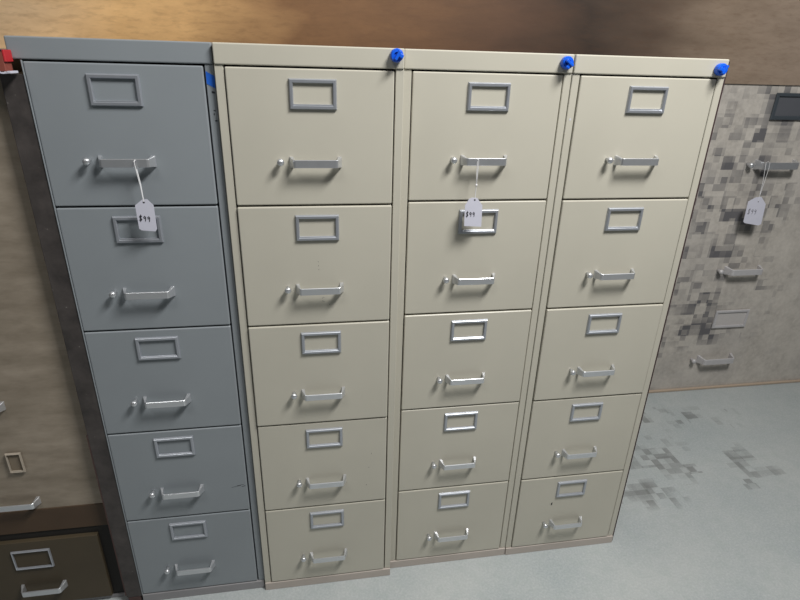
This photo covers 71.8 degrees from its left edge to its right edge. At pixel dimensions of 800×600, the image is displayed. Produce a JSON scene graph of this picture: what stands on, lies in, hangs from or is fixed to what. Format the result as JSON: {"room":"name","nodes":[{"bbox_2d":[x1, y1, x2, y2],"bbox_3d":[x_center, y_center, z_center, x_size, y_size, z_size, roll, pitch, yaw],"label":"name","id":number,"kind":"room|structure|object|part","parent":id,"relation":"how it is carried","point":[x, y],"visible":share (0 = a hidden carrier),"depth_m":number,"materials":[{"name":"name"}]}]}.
{"room":"used furniture store","nodes":[
{"label":"used furniture store","id":0,"kind":"room"},
{"bbox_2d":[0,48,102,508],"bbox_3d":[-1.955,-0.082,1.461,2.248,1.116,0.820,-2,24,-9],"label":"wall","id":1,"kind":"structure","parent":0,"point":[42,420],"depth_m":1.32,"materials":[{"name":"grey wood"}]},
{"bbox_2d":[0,401,5,411],"bbox_3d":[-1.008,0.262,1.317,0.111,0.024,0.027,-2,24,-9],"label":"handle","id":2,"kind":"object","parent":1,"relation":"attached to","point":[2,405],"visible":1,"depth_m":1.33,"materials":[{"name":"metal"}]},
{"bbox_2d":[5,452,25,472],"bbox_3d":[-0.973,0.411,1.397,0.036,0.060,0.010,-2,24,-9],"label":"card holder","id":3,"kind":"object","parent":1,"relation":"attached to","point":[15,459],"visible":1,"depth_m":1.40,"materials":[{"name":"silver metal"}]},
{"bbox_3d":[-0.973,0.410,1.400,0.028,0.052,0.004,-2,24,-9],"label":"backing plate","id":4,"kind":"part","parent":3,"relation":"part of","materials":[{"name":"beige paper"}]},
{"bbox_2d":[0,496,40,511],"bbox_3d":[-1.002,0.534,1.439,0.111,0.024,0.027,-2,24,-9],"label":"handle","id":5,"kind":"object","parent":1,"relation":"attached to","point":[37,501],"visible":1,"depth_m":1.43,"materials":[{"name":"metal"}]},
{"bbox_2d":[0,0,799,389],"bbox_3d":[0.248,-1.538,1.737,6.800,4.400,0.126,-2,24,-9],"label":"wall","id":6,"kind":"structure","parent":0,"point":[760,39],"depth_m":2.09,"materials":[{"name":"brown wood"}]},
{"bbox_2d":[690,353,733,364],"bbox_3d":[1.526,0.292,2.695,0.230,0.040,0.046,-2,24,-9],"label":"handle","id":7,"kind":"object","parent":6,"relation":"attached to","point":[730,359],"visible":1,"depth_m":2.68,"materials":[{"name":"metal"}]},
{"bbox_2d":[649,379,799,392],"bbox_3d":[2.071,0.419,2.865,3.000,0.012,0.012,-2,24,-9],"label":"trim","id":8,"kind":"structure","parent":6,"relation":"attached to","point":[797,380],"depth_m":2.79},
{"bbox_2d":[711,309,749,327],"bbox_3d":[1.574,0.089,2.630,0.178,0.092,0.010,-2,24,-9],"label":"card holder","id":9,"kind":"object","parent":6,"relation":"attached to","point":[723,318],"visible":1,"depth_m":2.63,"materials":[{"name":"metal"}]},
{"bbox_3d":[1.573,0.088,2.633,0.170,0.084,0.004,-2,24,-9],"label":"backing plate","id":10,"kind":"part","parent":9,"relation":"part of","materials":[{"name":"grey metal"}]},
{"bbox_2d":[717,265,762,275],"bbox_3d":[1.549,-0.132,2.512,0.223,0.039,0.045,-2,24,-9],"label":"handle","id":11,"kind":"object","parent":6,"relation":"attached to","point":[727,271],"visible":1,"depth_m":2.50,"materials":[{"name":"metal"}]},
{"bbox_2d":[743,162,769,224],"bbox_3d":[1.514,-0.446,2.328,0.094,0.271,0.020,-2,24,-9],"label":"price tag","id":12,"kind":"object","parent":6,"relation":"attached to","point":[755,208],"visible":1,"depth_m":2.35,"materials":[{"name":"white paper"}]},
{"bbox_2d":[746,159,798,169],"bbox_3d":[1.569,-0.566,2.321,0.236,0.041,0.047,-2,24,-9],"label":"handle","id":13,"kind":"object","parent":6,"relation":"attached to","point":[757,164],"visible":1,"depth_m":2.31,"materials":[{"name":"metal"}]},
{"bbox_2d":[770,93,799,119],"bbox_3d":[1.593,-0.785,2.245,0.172,0.104,0.010,-2,24,-9],"label":"card holder","id":14,"kind":"object","parent":6,"relation":"attached to","point":[786,106],"visible":1,"depth_m":2.24,"materials":[{"name":"metal"}]},
{"bbox_3d":[1.593,-0.787,2.248,0.164,0.096,0.004,-2,24,-9],"label":"backing plate","id":15,"kind":"part","parent":14,"relation":"part of","materials":[{"name":"grey metal"}]},
{"bbox_2d":[98,382,799,599],"bbox_3d":[0.529,1.347,0.732,6.800,0.060,4.400,-2,24,-9],"label":"floor","id":16,"kind":"structure","parent":0,"point":[710,507],"depth_m":1.91,"materials":[{"name":"grey concrete"}]},
{"bbox_2d":[0,503,124,599],"bbox_3d":[-1.284,0.667,1.638,0.928,0.358,0.398,-2,24,-9],"label":"drawer unit","id":17,"kind":"object","parent":16,"relation":"on","point":[64,552],"visible":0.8,"depth_m":1.53,"materials":[{"name":"brown wood"}]},
{"bbox_3d":[-1.000,0.810,1.548,0.117,0.025,0.028,-2,24,-9],"label":"handle","id":18,"kind":"part","parent":17,"relation":"part of","materials":[{"name":"metal"}]},
{"bbox_3d":[-1.257,0.770,1.505,0.850,0.238,0.014,-2,24,-9],"label":"drawer","id":19,"kind":"part","parent":17,"relation":"part of","materials":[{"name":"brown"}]},
{"bbox_2d":[0,35,264,599],"bbox_3d":[-0.634,0.066,1.631,0.393,1.500,0.685,-2,24,-9],"label":"filing cabinet","id":20,"kind":"object","parent":16,"relation":"on","point":[149,320],"visible":0.97,"depth_m":1.25,"materials":[{"name":"grey metal"}]},
{"bbox_2d":[0,49,17,73],"bbox_3d":[-0.759,-0.439,1.014,0.086,0.042,0.031,-2,24,-9],"label":"box","id":21,"kind":"object","parent":20,"relation":"attached to","point":[6,58],"visible":1,"depth_m":1.01,"materials":[{"name":"red cardboard"}]},
{"bbox_3d":[-0.808,0.087,1.624,0.042,1.412,0.659,-2,24,-9],"label":"panel","id":22,"kind":"part","parent":20,"relation":"part of","materials":[{"name":"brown metal"}]},
{"bbox_3d":[-0.555,-0.333,1.131,0.325,0.278,0.026,-2,24,-9],"label":"drawer","id":23,"kind":"part","parent":20,"relation":"part of","materials":[{"name":"grey metal"}]},
{"bbox_3d":[-0.558,-0.281,1.126,0.111,0.024,0.027,-2,24,-9],"label":"handle","id":24,"kind":"part","parent":20,"relation":"part of","materials":[{"name":"metal"}]},
{"bbox_3d":[-0.563,-0.071,1.246,0.325,0.287,0.026,-2,24,-9],"label":"drawer","id":25,"kind":"part","parent":20,"relation":"part of","materials":[{"name":"grey metal"}]},
{"bbox_2d":[134,160,156,230],"bbox_3d":[-0.531,-0.214,1.143,0.036,0.150,0.010,-2,24,-9],"label":"price tag","id":26,"kind":"object","parent":20,"relation":"hanging from","point":[145,212],"visible":1,"depth_m":1.16,"materials":[{"name":"white paper"}]},
{"bbox_3d":[-0.567,-0.014,1.243,0.111,0.024,0.027,-2,24,-9],"label":"handle","id":27,"kind":"part","parent":20,"relation":"part of","materials":[{"name":"metal"}]},
{"bbox_3d":[-0.571,0.194,1.362,0.325,0.285,0.026,-2,24,-9],"label":"drawer","id":28,"kind":"part","parent":20,"relation":"part of","materials":[{"name":"grey metal"}]},
{"bbox_3d":[-0.575,0.250,1.359,0.111,0.024,0.027,-2,24,-9],"label":"handle","id":29,"kind":"part","parent":20,"relation":"part of","materials":[{"name":"metal"}]},
{"bbox_3d":[-0.579,0.458,1.478,0.325,0.284,0.026,-2,24,-9],"label":"drawer","id":30,"kind":"part","parent":20,"relation":"part of","materials":[{"name":"grey metal"}]},
{"bbox_3d":[-0.582,0.513,1.474,0.111,0.024,0.027,-2,24,-9],"label":"handle","id":31,"kind":"part","parent":20,"relation":"part of","materials":[{"name":"metal"}]},
{"bbox_3d":[-0.587,0.719,1.592,0.325,0.277,0.026,-2,24,-9],"label":"drawer","id":32,"kind":"part","parent":20,"relation":"part of","materials":[{"name":"grey metal"}]},
{"bbox_3d":[-0.590,0.771,1.587,0.111,0.024,0.027,-2,24,-9],"label":"handle","id":33,"kind":"part","parent":20,"relation":"part of","materials":[{"name":"metal"}]},
{"bbox_2d":[212,42,404,589],"bbox_3d":[-0.249,0.055,1.682,0.380,1.500,0.689,-2,24,-9],"label":"filing cabinet","id":34,"kind":"object","parent":16,"relation":"on","point":[311,135],"visible":1,"depth_m":1.30,"materials":[{"name":"beige metal"}]},
{"bbox_3d":[-0.184,-0.344,1.180,0.339,0.278,0.026,-2,24,-9],"label":"drawer","id":35,"kind":"part","parent":34,"relation":"part of","materials":[{"name":"beige metal"}]},
{"bbox_3d":[-0.192,-0.081,1.293,0.339,0.287,0.026,-2,24,-9],"label":"drawer","id":36,"kind":"part","parent":34,"relation":"part of","materials":[{"name":"beige metal"}]},
{"bbox_3d":[-0.179,-0.291,1.177,0.111,0.024,0.027,-2,24,-9],"label":"handle","id":37,"kind":"part","parent":34,"relation":"part of","materials":[{"name":"metal"}]},
{"bbox_3d":[-0.200,0.185,1.409,0.339,0.285,0.026,-2,24,-9],"label":"drawer","id":38,"kind":"part","parent":34,"relation":"part of","materials":[{"name":"beige metal"}]},
{"bbox_3d":[-0.187,-0.024,1.292,0.111,0.024,0.027,-2,24,-9],"label":"handle","id":39,"kind":"part","parent":34,"relation":"part of","materials":[{"name":"metal"}]},
{"bbox_3d":[-0.208,0.448,1.527,0.339,0.284,0.026,-2,24,-9],"label":"drawer","id":40,"kind":"part","parent":34,"relation":"part of","materials":[{"name":"beige metal"}]},
{"bbox_3d":[-0.195,0.240,1.407,0.111,0.024,0.027,-2,24,-9],"label":"handle","id":41,"kind":"part","parent":34,"relation":"part of","materials":[{"name":"metal"}]},
{"bbox_3d":[-0.216,0.708,1.641,0.339,0.277,0.026,-2,24,-9],"label":"drawer","id":42,"kind":"part","parent":34,"relation":"part of","materials":[{"name":"beige metal"}]},
{"bbox_3d":[-0.203,0.503,1.525,0.111,0.024,0.027,-2,24,-9],"label":"handle","id":43,"kind":"part","parent":34,"relation":"part of","materials":[{"name":"metal"}]},
{"bbox_3d":[-0.211,0.760,1.638,0.111,0.024,0.027,-2,24,-9],"label":"handle","id":44,"kind":"part","parent":34,"relation":"part of","materials":[{"name":"metal"}]},
{"bbox_2d":[390,49,574,567],"bbox_3d":[0.124,0.029,1.766,0.380,1.500,0.688,-2,24,-9],"label":"filing cabinet","id":45,"kind":"object","parent":16,"relation":"on","point":[469,296],"visible":0.93,"depth_m":1.39,"materials":[{"name":"beige metal"}]},
{"bbox_3d":[0.163,0.734,1.722,0.111,0.024,0.027,-2,24,-9],"label":"handle","id":46,"kind":"part","parent":45,"relation":"part of","materials":[{"name":"metal"}]},
{"bbox_3d":[0.157,0.683,1.725,0.340,0.277,0.026,-2,24,-9],"label":"drawer","id":47,"kind":"part","parent":45,"relation":"part of","materials":[{"name":"beige metal"}]},
{"bbox_3d":[0.171,0.477,1.609,0.111,0.024,0.027,-2,24,-9],"label":"handle","id":48,"kind":"part","parent":45,"relation":"part of","materials":[{"name":"metal"}]},
{"bbox_3d":[0.165,0.422,1.611,0.340,0.284,0.026,-2,24,-9],"label":"drawer","id":49,"kind":"part","parent":45,"relation":"part of","materials":[{"name":"beige metal"}]},
{"bbox_3d":[0.179,0.214,1.492,0.111,0.024,0.027,-2,24,-9],"label":"handle","id":50,"kind":"part","parent":45,"relation":"part of","materials":[{"name":"metal"}]},
{"bbox_3d":[0.173,0.159,1.494,0.340,0.285,0.026,-2,24,-9],"label":"drawer","id":51,"kind":"part","parent":45,"relation":"part of","materials":[{"name":"beige metal"}]},
{"bbox_2d":[464,159,481,226],"bbox_3d":[0.172,-0.245,1.271,0.044,0.157,0.010,-2,24,-9],"label":"price tag","id":52,"kind":"object","parent":45,"relation":"hanging from","point":[473,207],"visible":1,"depth_m":1.29,"materials":[{"name":"white paper"}]},
{"bbox_3d":[0.186,-0.050,1.378,0.111,0.024,0.027,-2,24,-9],"label":"handle","id":53,"kind":"part","parent":45,"relation":"part of","materials":[{"name":"metal"}]},
{"bbox_3d":[0.181,-0.107,1.379,0.340,0.287,0.026,-2,24,-9],"label":"drawer","id":54,"kind":"part","parent":45,"relation":"part of","materials":[{"name":"beige metal"}]},
{"bbox_3d":[0.194,-0.317,1.262,0.111,0.024,0.027,-2,24,-9],"label":"handle","id":55,"kind":"part","parent":45,"relation":"part of","materials":[{"name":"metal"}]},
{"bbox_3d":[0.189,-0.369,1.265,0.340,0.278,0.026,-2,24,-9],"label":"drawer","id":56,"kind":"part","parent":45,"relation":"part of","materials":[{"name":"beige metal"}]},
{"bbox_2d":[505,54,729,554],"bbox_3d":[0.502,0.015,1.826,0.384,1.500,0.688,-2,24,-9],"label":"filing cabinet","id":57,"kind":"object","parent":16,"relation":"on","point":[637,134],"visible":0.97,"depth_m":1.45,"materials":[{"name":"beige metal"}]},
{"bbox_3d":[0.537,0.720,1.781,0.111,0.024,0.027,-2,24,-9],"label":"handle","id":58,"kind":"part","parent":57,"relation":"part of","materials":[{"name":"metal"}]},
{"bbox_3d":[0.533,0.668,1.784,0.338,0.277,0.026,-2,24,-9],"label":"drawer","id":59,"kind":"part","parent":57,"relation":"part of","materials":[{"name":"beige metal"}]},
{"bbox_3d":[0.545,0.463,1.668,0.111,0.024,0.027,-2,24,-9],"label":"handle","id":60,"kind":"part","parent":57,"relation":"part of","materials":[{"name":"metal"}]},
{"bbox_3d":[0.541,0.408,1.670,0.338,0.284,0.026,-2,24,-9],"label":"drawer","id":61,"kind":"part","parent":57,"relation":"part of","materials":[{"name":"beige metal"}]},
{"bbox_3d":[0.553,0.200,1.551,0.111,0.024,0.027,-2,24,-9],"label":"handle","id":62,"kind":"part","parent":57,"relation":"part of","materials":[{"name":"metal"}]},
{"bbox_3d":[0.549,0.145,1.552,0.338,0.285,0.026,-2,24,-9],"label":"drawer","id":63,"kind":"part","parent":57,"relation":"part of","materials":[{"name":"beige metal"}]},
{"bbox_3d":[0.561,-0.065,1.437,0.111,0.024,0.027,-2,24,-9],"label":"handle","id":64,"kind":"part","parent":57,"relation":"part of","materials":[{"name":"metal"}]},
{"bbox_3d":[0.557,-0.121,1.438,0.338,0.287,0.026,-2,24,-9],"label":"drawer","id":65,"kind":"part","parent":57,"relation":"part of","materials":[{"name":"beige metal"}]},
{"bbox_3d":[0.569,-0.332,1.321,0.111,0.024,0.027,-2,24,-9],"label":"handle","id":66,"kind":"part","parent":57,"relation":"part of","materials":[{"name":"metal"}]},
{"bbox_3d":[0.564,-0.384,1.324,0.338,0.278,0.026,-2,24,-9],"label":"drawer","id":67,"kind":"part","parent":57,"relation":"part of","materials":[{"name":"beige metal"}]},
{"bbox_3d":[0.699,0.035,1.799,0.005,1.496,0.496,-2,24,-9],"label":"edge trim","id":68,"kind":"part","parent":57,"relation":"part of","materials":[{"name":"beige metal"}]}
]}

